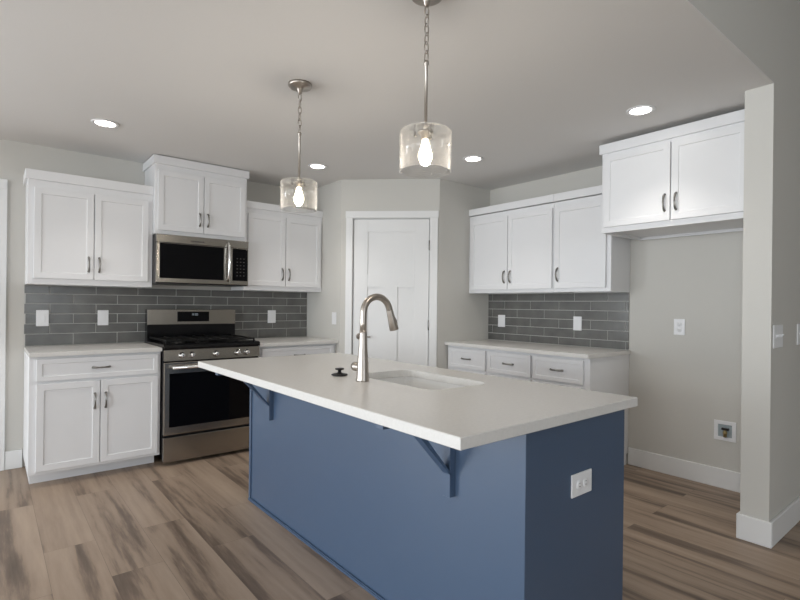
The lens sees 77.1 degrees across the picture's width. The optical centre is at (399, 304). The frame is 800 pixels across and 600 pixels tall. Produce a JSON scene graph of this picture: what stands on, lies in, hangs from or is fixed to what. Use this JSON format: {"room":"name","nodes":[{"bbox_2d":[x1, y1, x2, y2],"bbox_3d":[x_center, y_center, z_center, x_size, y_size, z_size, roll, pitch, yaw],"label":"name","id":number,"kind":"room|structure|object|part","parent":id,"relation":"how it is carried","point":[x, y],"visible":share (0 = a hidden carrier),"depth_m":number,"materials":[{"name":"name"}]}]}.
{"room":"kitchen","nodes":[
{"label":"kitchen","id":0,"kind":"room"},
{"bbox_2d":[0,139,307,466],"bbox_3d":[-4.040,-0.409,2.906,10.811,3.250,0.120,1,0,-39],"label":"wall","id":1,"kind":"structure","parent":0,"point":[15,156],"depth_m":3.79,"materials":[{"name":"grey paint"}]},
{"bbox_2d":[0,179,7,470],"bbox_3d":[-3.358,0.144,3.455,1.012,2.158,0.141,1,0,-39],"label":"trim","id":2,"kind":"structure","parent":1,"relation":"attached to","point":[3,182],"depth_m":3.71,"materials":[{"name":"white paint"}]},
{"bbox_2d":[4,449,22,469],"bbox_3d":[-5.489,1.132,1.646,6.799,0.135,0.015,1,0,-39],"label":"baseboard","id":3,"kind":"structure","parent":1,"relation":"attached to","point":[13,459],"depth_m":3.76,"materials":[{"name":"white paint"}]},
{"bbox_2d":[23,168,153,287],"bbox_3d":[-2.418,-0.558,3.922,0.835,0.818,0.354,1,0,-39],"label":"upper cabinet","id":4,"kind":"object","parent":1,"relation":"attached to","point":[80,230],"visible":1,"depth_m":3.79,"materials":[{"name":"white paint"}]},
{"bbox_3d":[-2.473,-0.517,3.702,0.368,0.651,0.019,1,0,-39],"label":"door","id":5,"kind":"part","parent":4,"relation":"part of","materials":[{"name":"white paint"}]},
{"bbox_3d":[-2.342,-0.305,3.780,0.017,0.121,0.034,1,0,-39],"label":"handle","id":6,"kind":"part","parent":4,"relation":"part of","materials":[{"name":"silver metal"}]},
{"bbox_3d":[-2.426,-0.932,3.936,0.835,0.069,0.318,1,0,-39],"label":"crown","id":7,"kind":"part","parent":4,"relation":"part of","materials":[{"name":"white paint"}]},
{"bbox_3d":[-2.288,-0.304,3.824,0.017,0.121,0.034,1,0,-39],"label":"handle","id":8,"kind":"part","parent":4,"relation":"part of","materials":[{"name":"silver metal"}]},
{"bbox_3d":[-2.181,-0.513,3.941,0.373,0.651,0.019,1,0,-39],"label":"door","id":9,"kind":"part","parent":4,"relation":"part of","materials":[{"name":"white paint"}]},
{"bbox_2d":[24,285,306,345],"bbox_3d":[-1.918,0.091,4.561,2.400,0.464,0.008,1,0,-39],"label":"tile backsplash","id":10,"kind":"structure","parent":1,"relation":"attached to","point":[73,310],"depth_m":4.25,"materials":[{"name":"grey tile"}]},
{"bbox_2d":[36,310,48,325],"bbox_3d":[-2.754,0.102,3.866,0.080,0.124,0.008,1,0,-39],"label":"wall outlet","id":11,"kind":"object","parent":10,"relation":"attached to","point":[42,316],"visible":1,"depth_m":3.86,"materials":[{"name":"white plastic"}]},
{"bbox_2d":[98,310,108,324],"bbox_3d":[-2.439,0.105,4.124,0.078,0.124,0.008,1,0,-39],"label":"wall outlet","id":12,"kind":"object","parent":10,"relation":"attached to","point":[103,315],"visible":1,"depth_m":4.12,"materials":[{"name":"white plastic"}]},
{"bbox_2d":[268,310,275,322],"bbox_3d":[-1.293,0.118,5.062,0.086,0.128,0.008,1,0,-39],"label":"wall outlet","id":13,"kind":"object","parent":10,"relation":"attached to","point":[271,313],"visible":1,"depth_m":5.06,"materials":[{"name":"white plastic"}]},
{"bbox_2d":[143,154,248,241],"bbox_3d":[-1.776,-0.891,4.405,0.795,0.633,0.415,1,0,-39],"label":"upper cabinet","id":14,"kind":"object","parent":1,"relation":"attached to","point":[191,198],"visible":0.95,"depth_m":4.24,"materials":[{"name":"white paint"}]},
{"bbox_3d":[-1.813,-0.848,4.161,0.358,0.484,0.019,1,0,-39],"label":"door","id":15,"kind":"part","parent":14,"relation":"part of","materials":[{"name":"white paint"}]},
{"bbox_3d":[-1.785,-1.175,4.420,0.795,0.066,0.379,1,0,-39],"label":"crown","id":16,"kind":"part","parent":14,"relation":"part of","materials":[{"name":"white paint"}]},
{"bbox_2d":[152,234,247,286],"bbox_3d":[-1.761,-0.370,4.380,0.760,0.398,0.462,1,0,-39],"label":"microwave","id":17,"kind":"object","parent":14,"relation":"attached to","point":[178,260],"visible":1,"depth_m":4.22,"materials":[{"name":"silver metal"}]},
{"bbox_3d":[-1.722,-0.340,4.205,0.600,0.322,0.034,1,0,-39],"label":"door","id":18,"kind":"part","parent":17,"relation":"part of","materials":[{"name":"black glass"}]},
{"bbox_3d":[-1.657,-0.535,4.256,0.760,0.065,0.034,1,0,-39],"label":"vent panel","id":19,"kind":"part","parent":17,"relation":"part of","materials":[{"name":"silver metal"}]},
{"bbox_3d":[-1.482,-0.376,4.349,0.023,0.350,0.062,1,0,-39],"label":"handle","id":20,"kind":"part","parent":17,"relation":"part of","materials":[{"name":"silver metal"}]},
{"bbox_3d":[-1.427,-0.337,4.447,0.158,0.322,0.034,1,0,-39],"label":"control panel","id":21,"kind":"part","parent":17,"relation":"part of","materials":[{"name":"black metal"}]},
{"bbox_3d":[-1.531,-0.845,4.392,0.358,0.484,0.019,1,0,-39],"label":"door","id":22,"kind":"part","parent":14,"relation":"part of","materials":[{"name":"white paint"}]},
{"bbox_2d":[231,201,322,291],"bbox_3d":[-1.188,-0.543,4.930,0.814,0.815,0.354,1,0,-39],"label":"upper cabinet","id":23,"kind":"object","parent":1,"relation":"attached to","point":[285,248],"visible":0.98,"depth_m":4.80,"materials":[{"name":"white paint"}]},
{"bbox_3d":[-1.247,-0.508,4.706,0.371,0.661,0.019,1,0,-39],"label":"door","id":24,"kind":"part","parent":23,"relation":"part of","materials":[{"name":"white paint"}]},
{"bbox_3d":[-1.195,-0.919,4.944,0.814,0.063,0.318,1,0,-39],"label":"crown","id":25,"kind":"part","parent":23,"relation":"part of","materials":[{"name":"white paint"}]},
{"bbox_3d":[-0.952,-0.505,4.948,0.378,0.661,0.019,1,0,-39],"label":"door","id":26,"kind":"part","parent":23,"relation":"part of","materials":[{"name":"white paint"}]},
{"bbox_2d":[0,0,773,190],"bbox_3d":[-2.705,-1.275,1.367,10.711,0.100,3.940,1,0,-39],"label":"ceiling","id":27,"kind":"structure","parent":0,"point":[533,89],"depth_m":2.66,"materials":[{"name":"white paint"}]},
{"bbox_2d":[91,119,118,127],"bbox_3d":[-1.971,-1.212,3.357,0.166,0.008,0.166,1,0,-39],"label":"recessed light","id":28,"kind":"object","parent":27,"relation":"in","point":[105,123],"visible":1,"depth_m":3.35,"materials":[{"name":"white paint"}]},
{"bbox_2d":[280,79,316,212],"bbox_3d":[-0.547,-0.859,2.732,0.198,0.684,0.198,1,0,-39],"label":"pendant light","id":29,"kind":"object","parent":27,"relation":"hanging from","point":[298,85],"visible":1,"depth_m":2.72,"materials":[{"name":"clear glass"}]},
{"bbox_3d":[-0.550,-0.595,2.732,0.198,0.155,0.198,1,0,-39],"label":"lamp shade","id":30,"kind":"part","parent":29,"relation":"part of","materials":[{"name":"clear glass"}]},
{"bbox_2d":[293,181,304,187],"bbox_3d":[-0.550,-0.653,2.732,0.060,0.030,0.060,1,0,-39],"label":"socket","id":31,"kind":"object","parent":29,"relation":"attached to","point":[298,183],"depth_m":2.72,"materials":[{"name":"silver metal"}]},
{"bbox_3d":[-0.548,-0.806,2.732,0.024,0.267,0.024,1,0,-39],"label":"rod","id":32,"kind":"part","parent":29,"relation":"part of","materials":[{"name":"silver metal"}]},
{"bbox_3d":[-0.550,-0.588,2.732,0.053,0.101,0.053,1,0,-39],"label":"bulb","id":33,"kind":"part","parent":29,"relation":"part of","materials":[{"name":"white glass"}]},
{"bbox_3d":[-0.545,-1.042,2.732,0.018,0.223,0.018,1,0,6],"label":"chain","id":34,"kind":"part","parent":29,"relation":"part of","materials":[{"name":"silver metal"}]},
{"bbox_2d":[308,164,326,169],"bbox_3d":[-0.714,-1.199,4.352,0.166,0.008,0.166,1,0,-39],"label":"recessed light","id":35,"kind":"object","parent":27,"relation":"in","point":[312,166],"visible":1,"depth_m":4.35,"materials":[{"name":"white paint"}]},
{"bbox_2d":[399,0,451,177],"bbox_3d":[0.100,-0.852,1.918,0.198,0.684,0.198,1,0,-39],"label":"pendant light","id":36,"kind":"object","parent":27,"relation":"hanging from","point":[425,154],"visible":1,"depth_m":1.91,"materials":[{"name":"clear glass"}]},
{"bbox_3d":[0.097,-0.581,1.918,0.053,0.101,0.053,1,0,-39],"label":"bulb","id":37,"kind":"part","parent":36,"relation":"part of","materials":[{"name":"white glass"}]},
{"bbox_2d":[418,129,432,139],"bbox_3d":[0.098,-0.646,1.918,0.060,0.030,0.060,1,0,-39],"label":"socket","id":38,"kind":"object","parent":36,"relation":"attached to","point":[426,134],"depth_m":1.90,"materials":[{"name":"silver metal"}]},
{"bbox_3d":[0.097,-0.588,1.918,0.198,0.155,0.198,1,0,-39],"label":"lamp shade","id":39,"kind":"part","parent":36,"relation":"part of","materials":[{"name":"clear glass"}]},
{"bbox_3d":[0.099,-0.798,1.918,0.024,0.267,0.024,1,0,-39],"label":"rod","id":40,"kind":"part","parent":36,"relation":"part of","materials":[{"name":"silver metal"}]},
{"bbox_3d":[0.102,-1.034,1.918,0.018,0.223,0.018,1,0,6],"label":"chain","id":41,"kind":"part","parent":36,"relation":"part of","materials":[{"name":"silver metal"}]},
{"bbox_2d":[463,156,482,161],"bbox_3d":[0.594,-1.184,4.077,0.166,0.008,0.166,1,0,-39],"label":"recessed light","id":42,"kind":"object","parent":27,"relation":"in","point":[468,158],"visible":1,"depth_m":4.06,"materials":[{"name":"white paint"}]},
{"bbox_2d":[626,105,655,115],"bbox_3d":[1.456,-1.175,3.038,0.166,0.008,0.166,1,0,-39],"label":"recessed light","id":43,"kind":"object","parent":27,"relation":"in","point":[640,110],"visible":1,"depth_m":3.03,"materials":[{"name":"white paint"}]},
{"bbox_2d":[306,179,489,368],"bbox_3d":[-0.051,0.032,5.049,1.915,2.455,0.573,1,0,4],"label":"wall","id":44,"kind":"structure","parent":0,"point":[462,315],"depth_m":4.86,"materials":[{"name":"grey paint"}]},
{"bbox_2d":[332,312,335,324],"bbox_3d":[-0.644,0.131,4.894,0.008,0.120,0.076,1,0,-39],"label":"light switch","id":45,"kind":"object","parent":44,"relation":"attached to","point":[333,313],"visible":1,"depth_m":4.88,"materials":[{"name":"white plastic"}]},
{"bbox_2d":[352,218,429,365],"bbox_3d":[-0.089,0.210,4.803,0.766,2.097,0.158,1,0,5],"label":"door","id":46,"kind":"structure","parent":44,"relation":"in","point":[391,256],"depth_m":4.78,"materials":[{"name":"white paint"}]},
{"bbox_2d":[345,211,438,366],"bbox_3d":[-0.089,0.184,4.762,0.885,2.150,0.022,1,0,5],"label":"trim","id":47,"kind":"structure","parent":44,"relation":"attached to","point":[433,215],"depth_m":4.74,"materials":[{"name":"white paint"}]},
{"bbox_2d":[0,448,799,599],"bbox_3d":[-0.215,1.288,0.255,13.400,0.060,9.350,1,0,-39],"label":"floor","id":48,"kind":"structure","parent":0,"point":[187,529],"depth_m":2.64,"materials":[{"name":"wood"}]},
{"bbox_2d":[23,351,160,483],"bbox_3d":[-2.336,0.793,3.817,0.817,0.883,0.641,1,0,-39],"label":"base cabinet","id":49,"kind":"object","parent":48,"relation":"on","point":[83,414],"visible":0.98,"depth_m":3.57,"materials":[{"name":"white paint"}]},
{"bbox_3d":[-2.301,0.832,3.486,0.371,0.590,0.019,1,0,-39],"label":"door","id":50,"kind":"part","parent":49,"relation":"part of","materials":[{"name":"white paint"}]},
{"bbox_2d":[24,342,161,357],"bbox_3d":[-2.335,0.335,3.823,0.822,0.030,0.626,1,0,-39],"label":"countertop","id":51,"kind":"structure","parent":49,"relation":"on","point":[110,348],"depth_m":3.69,"materials":[{"name":"white stone"}]},
{"bbox_3d":[-2.165,0.683,3.565,0.017,0.121,0.034,1,0,-39],"label":"handle","id":52,"kind":"part","parent":49,"relation":"part of","materials":[{"name":"silver metal"}]},
{"bbox_3d":[-2.148,0.445,3.608,0.757,0.149,0.019,1,0,-39],"label":"drawer","id":53,"kind":"part","parent":49,"relation":"part of","materials":[{"name":"white paint"}]},
{"bbox_3d":[-2.132,0.445,3.589,0.121,0.017,0.034,1,0,-39],"label":"handle","id":54,"kind":"part","parent":49,"relation":"part of","materials":[{"name":"silver metal"}]},
{"bbox_3d":[-2.112,0.684,3.608,0.017,0.121,0.034,1,0,-39],"label":"handle","id":55,"kind":"part","parent":49,"relation":"part of","materials":[{"name":"silver metal"}]},
{"bbox_3d":[-2.006,0.835,3.727,0.380,0.590,0.019,1,0,-39],"label":"door","id":56,"kind":"part","parent":49,"relation":"part of","materials":[{"name":"white paint"}]},
{"bbox_2d":[144,309,259,462],"bbox_3d":[-1.685,0.641,4.290,0.769,1.200,0.696,1,0,-39],"label":"gas range","id":57,"kind":"object","parent":48,"relation":"on","point":[203,412],"visible":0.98,"depth_m":4.07,"materials":[{"name":"silver metal"}]},
{"bbox_3d":[-1.688,0.392,3.895,0.048,0.048,0.042,1,0,-39],"label":"knob","id":58,"kind":"part","parent":57,"relation":"part of","materials":[{"name":"silver metal"}]},
{"bbox_3d":[-1.482,0.484,4.045,0.669,0.025,0.062,1,0,-39],"label":"handle","id":59,"kind":"part","parent":57,"relation":"part of","materials":[{"name":"silver metal"}]},
{"bbox_3d":[-1.849,0.107,4.498,0.761,0.134,0.006,1,0,-39],"label":"steel panel","id":60,"kind":"part","parent":57,"relation":"part of","materials":[{"name":"grey metal"}]},
{"bbox_3d":[-1.629,0.392,3.943,0.048,0.048,0.042,1,0,-39],"label":"knob","id":61,"kind":"part","parent":57,"relation":"part of","materials":[{"name":"silver metal"}]},
{"bbox_2d":[144,339,259,349],"bbox_3d":[-1.699,0.326,4.312,0.769,0.043,0.637,1,0,-39],"label":"cooktop","id":62,"kind":"object","parent":57,"relation":"in","point":[182,344],"depth_m":4.09,"materials":[{"name":"black metal"}]},
{"bbox_3d":[-1.522,1.118,4.085,0.765,0.190,0.035,1,0,-39],"label":"drawer","id":63,"kind":"part","parent":57,"relation":"part of","materials":[{"name":"silver metal"}]},
{"bbox_3d":[-1.516,0.725,4.083,0.765,0.560,0.039,1,0,-39],"label":"oven door","id":64,"kind":"part","parent":57,"relation":"part of","materials":[{"name":"black glass"}]},
{"bbox_3d":[-1.512,0.393,4.083,0.765,0.084,0.039,1,0,-39],"label":"control panel","id":65,"kind":"part","parent":57,"relation":"part of","materials":[{"name":"silver metal"}]},
{"bbox_2d":[258,343,335,357],"bbox_3d":[-1.105,0.806,4.824,0.795,0.883,0.641,1,0,-39],"label":"base cabinet","id":66,"kind":"object","parent":48,"relation":"on","point":[271,351],"visible":0.2,"depth_m":4.59,"materials":[{"name":"white paint"}]},
{"bbox_2d":[247,337,338,346],"bbox_3d":[-1.103,0.349,4.824,0.800,0.030,0.638,1,0,-39],"label":"countertop","id":67,"kind":"structure","parent":66,"relation":"on","point":[280,341],"depth_m":4.71,"materials":[{"name":"white stone"}]},
{"bbox_2d":[215,373,624,599],"bbox_3d":[-0.158,0.820,2.499,0.988,0.877,2.131,1,0,-39],"label":"kitchen island","id":68,"kind":"object","parent":48,"relation":"on","point":[403,516],"visible":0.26,"depth_m":1.91,"materials":[{"name":"blue paint"}]},
{"bbox_3d":[-0.956,0.811,3.208,0.008,0.877,0.024,1,0,-39],"label":"corner trim","id":69,"kind":"part","parent":68,"relation":"part of","materials":[{"name":"blue paint"}]},
{"bbox_3d":[-0.295,1.247,2.391,0.012,0.019,2.131,1,0,-39],"label":"shoe moulding","id":70,"kind":"part","parent":68,"relation":"part of","materials":[{"name":"blue paint"}]},
{"bbox_3d":[-0.282,0.818,2.395,0.003,0.877,2.127,1,0,-39],"label":"panel","id":71,"kind":"part","parent":68,"relation":"part of","materials":[{"name":"blue paint"}]},
{"bbox_2d":[198,353,637,450],"bbox_3d":[-0.140,0.362,2.450,0.978,0.035,2.136,1,0,-39],"label":"island countertop","id":72,"kind":"structure","parent":68,"relation":"on","point":[490,409],"depth_m":1.90,"materials":[{"name":"white stone"}]},
{"bbox_2d":[331,368,347,375],"bbox_3d":[-0.293,0.324,2.438,0.080,0.037,0.080,1,0,-39],"label":"stopper","id":73,"kind":"object","parent":72,"relation":"on","point":[339,373],"visible":1,"depth_m":2.42,"materials":[{"name":"black plastic"}]},
{"bbox_2d":[351,294,398,381],"bbox_3d":[-0.114,0.146,2.343,0.230,0.398,0.101,1,0,-39],"label":"faucet","id":74,"kind":"object","parent":72,"relation":"on","point":[361,366],"visible":1,"depth_m":2.26,"materials":[{"name":"silver metal"}]},
{"bbox_3d":[-0.174,0.284,2.323,0.096,0.041,0.059,1,0,-39],"label":"handle","id":75,"kind":"part","parent":74,"relation":"part of","materials":[{"name":"silver metal"}]},
{"bbox_3d":[-0.108,0.034,2.321,0.181,0.172,0.031,1,0,-39],"label":"spout","id":76,"kind":"part","parent":74,"relation":"part of","materials":[{"name":"silver metal"}]},
{"bbox_2d":[377,377,465,389],"bbox_3d":[0.085,0.489,2.362,0.394,0.212,0.624,1,0,-39],"label":"sink","id":77,"kind":"object","parent":72,"relation":"in","point":[408,381],"visible":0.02,"depth_m":2.60,"materials":[{"name":"white ceramic"}]},
{"bbox_3d":[0.629,0.829,1.779,0.627,0.877,0.019,1,0,-39],"label":"panel","id":78,"kind":"part","parent":68,"relation":"part of","materials":[{"name":"blue paint"}]},
{"bbox_2d":[571,468,591,498],"bbox_3d":[0.641,0.628,1.768,0.128,0.080,0.010,1,0,-39],"label":"island outlet","id":79,"kind":"object","parent":68,"relation":"attached to","point":[581,482],"visible":1,"depth_m":1.76,"materials":[{"name":"white plastic"}]},
{"bbox_2d":[577,480,581,489],"bbox_3d":[0.627,0.628,1.753,0.033,0.033,0.003,1,0,-39],"label":"socket","id":80,"kind":"object","parent":79,"relation":"attached to","point":[579,482],"depth_m":1.75,"materials":[{"name":"grey plastic"}]},
{"bbox_2d":[583,477,587,486],"bbox_3d":[0.658,0.628,1.778,0.033,0.033,0.003,1,0,-39],"label":"socket","id":81,"kind":"object","parent":79,"relation":"attached to","point":[585,479],"depth_m":1.77,"materials":[{"name":"grey plastic"}]},
{"bbox_2d":[448,345,531,381],"bbox_3d":[0.968,0.829,4.608,0.641,0.883,0.966,1,0,-39],"label":"base cabinet","id":82,"kind":"object","parent":48,"relation":"on","point":[499,363],"visible":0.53,"depth_m":4.37,"materials":[{"name":"white paint"}]},
{"bbox_3d":[0.611,0.494,4.608,0.019,0.179,0.454,1,0,-39],"label":"drawer","id":83,"kind":"part","parent":82,"relation":"part of","materials":[{"name":"white paint"}]},
{"bbox_3d":[0.607,0.881,4.608,0.019,0.556,0.454,1,0,-39],"label":"door","id":84,"kind":"part","parent":82,"relation":"part of","materials":[{"name":"white paint"}]},
{"bbox_3d":[0.916,0.498,4.235,0.019,0.179,0.447,1,0,-39],"label":"drawer","id":85,"kind":"part","parent":82,"relation":"part of","materials":[{"name":"white paint"}]},
{"bbox_3d":[0.912,0.884,4.235,0.019,0.556,0.447,1,0,-39],"label":"door","id":86,"kind":"part","parent":82,"relation":"part of","materials":[{"name":"white paint"}]},
{"bbox_2d":[444,339,630,358],"bbox_3d":[1.138,0.373,4.408,0.638,0.030,1.486,1,0,-39],"label":"countertop","id":87,"kind":"structure","parent":82,"relation":"on","point":[525,347],"depth_m":4.17,"materials":[{"name":"white stone"}]},
{"bbox_2d":[532,353,628,464],"bbox_3d":[1.434,0.834,4.038,0.641,0.883,0.505,1,0,-39],"label":"base cabinet","id":88,"kind":"object","parent":48,"relation":"on","point":[610,374],"visible":0.43,"depth_m":3.86,"materials":[{"name":"white paint"}]},
{"bbox_3d":[1.212,0.501,3.874,0.019,0.179,0.442,1,0,-39],"label":"drawer","id":89,"kind":"part","parent":88,"relation":"part of","materials":[{"name":"white paint"}]},
{"bbox_3d":[1.208,0.887,3.874,0.019,0.556,0.442,1,0,-39],"label":"door","id":90,"kind":"part","parent":88,"relation":"part of","materials":[{"name":"white paint"}]},
{"bbox_2d":[490,166,742,472],"bbox_3d":[1.337,-0.003,4.772,0.120,2.555,3.808,1,0,-39],"label":"wall","id":91,"kind":"structure","parent":0,"point":[681,384],"depth_m":3.73,"materials":[{"name":"grey paint"}]},
{"bbox_2d":[469,194,560,293],"bbox_3d":[1.093,-0.524,4.699,0.354,0.828,0.966,1,0,-39],"label":"upper cabinet","id":92,"kind":"object","parent":91,"relation":"attached to","point":[512,243],"visible":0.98,"depth_m":4.56,"materials":[{"name":"white paint"}]},
{"bbox_3d":[0.847,-0.483,4.785,0.019,0.679,0.450,1,0,-39],"label":"door","id":93,"kind":"part","parent":92,"relation":"part of","materials":[{"name":"white paint"}]},
{"bbox_3d":[1.111,-0.906,4.710,0.318,0.064,0.966,1,0,-39],"label":"crown","id":94,"kind":"part","parent":92,"relation":"part of","materials":[{"name":"white paint"}]},
{"bbox_3d":[1.141,-0.480,4.425,0.019,0.679,0.464,1,0,-39],"label":"door","id":95,"kind":"part","parent":92,"relation":"part of","materials":[{"name":"white paint"}]},
{"bbox_2d":[488,293,629,349],"bbox_3d":[1.380,0.127,4.613,0.008,0.464,1.470,1,0,-39],"label":"tile backsplash","id":96,"kind":"structure","parent":91,"relation":"attached to","point":[533,318],"depth_m":4.50,"materials":[{"name":"grey tile"}]},
{"bbox_2d":[498,315,504,326],"bbox_3d":[1.019,0.160,5.040,0.008,0.120,0.088,1,0,-39],"label":"wall outlet","id":97,"kind":"object","parent":96,"relation":"attached to","point":[501,318],"visible":1,"depth_m":5.04,"materials":[{"name":"white plastic"}]},
{"bbox_2d":[573,316,581,330],"bbox_3d":[1.551,0.162,4.390,0.008,0.122,0.080,1,0,-39],"label":"wall outlet","id":98,"kind":"object","parent":96,"relation":"attached to","point":[577,321],"visible":1,"depth_m":4.39,"materials":[{"name":"white plastic"}]},
{"bbox_2d":[554,185,629,292],"bbox_3d":[1.560,-0.519,4.129,0.354,0.828,0.505,1,0,-39],"label":"upper cabinet","id":99,"kind":"object","parent":91,"relation":"attached to","point":[586,260],"visible":0.91,"depth_m":4.01,"materials":[{"name":"white paint"}]},
{"bbox_3d":[1.578,-0.901,4.140,0.318,0.064,0.505,1,0,-39],"label":"crown","id":100,"kind":"part","parent":99,"relation":"part of","materials":[{"name":"white paint"}]},
{"bbox_3d":[1.449,-0.477,4.049,0.019,0.679,0.452,1,0,-39],"label":"door","id":101,"kind":"part","parent":99,"relation":"part of","materials":[{"name":"white paint"}]},
{"bbox_2d":[599,109,744,240],"bbox_3d":[1.951,-0.826,3.432,0.637,0.634,0.944,1,0,-39],"label":"upper cabinet","id":102,"kind":"object","parent":91,"relation":"attached to","point":[687,179],"visible":0.9,"depth_m":3.24,"materials":[{"name":"white paint"}]},
{"bbox_3d":[1.605,-0.804,3.416,0.019,0.507,0.448,1,0,-39],"label":"door","id":103,"kind":"part","parent":102,"relation":"part of","materials":[{"name":"white paint"}]},
{"bbox_3d":[1.707,-0.664,3.251,0.034,0.121,0.017,1,0,-39],"label":"handle","id":104,"kind":"part","parent":102,"relation":"part of","materials":[{"name":"silver metal"}]},
{"bbox_3d":[1.968,-1.108,3.444,0.601,0.068,0.944,1,0,-39],"label":"crown","id":105,"kind":"part","parent":102,"relation":"part of","materials":[{"name":"white paint"}]},
{"bbox_3d":[1.751,-0.664,3.197,0.034,0.121,0.017,1,0,-39],"label":"handle","id":106,"kind":"part","parent":102,"relation":"part of","materials":[{"name":"silver metal"}]},
{"bbox_3d":[1.887,-0.801,3.072,0.019,0.507,0.424,1,0,-39],"label":"door","id":107,"kind":"part","parent":102,"relation":"part of","materials":[{"name":"white paint"}]},
{"bbox_2d":[674,319,684,334],"bbox_3d":[2.087,0.165,3.750,0.010,0.120,0.078,1,0,-39],"label":"wall outlet","id":108,"kind":"object","parent":91,"relation":"attached to","point":[679,324],"visible":1,"depth_m":3.75,"materials":[{"name":"white plastic"}]},
{"bbox_2d":[628,447,740,492],"bbox_3d":[2.157,1.216,3.647,0.015,0.135,1.011,1,0,-39],"label":"baseboard","id":109,"kind":"structure","parent":91,"relation":"attached to","point":[701,473],"depth_m":3.69,"materials":[{"name":"white paint"}]},
{"bbox_2d":[714,419,735,442],"bbox_3d":[2.264,0.882,3.505,0.034,0.138,0.138,1,0,-39],"label":"box","id":110,"kind":"object","parent":91,"relation":"attached to","point":[723,430],"visible":1,"depth_m":3.50,"materials":[{"name":"white plastic"}]},
{"bbox_2d":[688,0,799,521],"bbox_3d":[-0.547,-0.321,0.682,13.200,3.150,0.132,1,0,-39],"label":"wall","id":111,"kind":"structure","parent":0,"point":[770,392],"depth_m":2.72,"materials":[{"name":"grey paint"}]},
{"bbox_2d":[736,496,799,548],"bbox_3d":[3.221,1.228,3.780,3.419,0.135,0.162,1,0,-39],"label":"baseboard","id":112,"kind":"structure","parent":111,"relation":"attached to","point":[767,534],"depth_m":2.72,"materials":[{"name":"white paint"}]},
{"bbox_2d":[773,325,783,348],"bbox_3d":[2.053,0.171,2.716,0.165,0.124,0.019,1,0,-39],"label":"light switch","id":113,"kind":"object","parent":111,"relation":"attached to","point":[778,334],"visible":1,"depth_m":2.71,"materials":[{"name":"white plastic"}]},
{"bbox_2d":[797,324,799,344],"bbox_3d":[2.413,0.175,3.011,0.165,0.124,0.019,1,0,-39],"label":"light switch","id":114,"kind":"object","parent":111,"relation":"attached to","point":[798,325],"visible":1,"depth_m":2.97,"materials":[{"name":"white plastic"}]}
]}

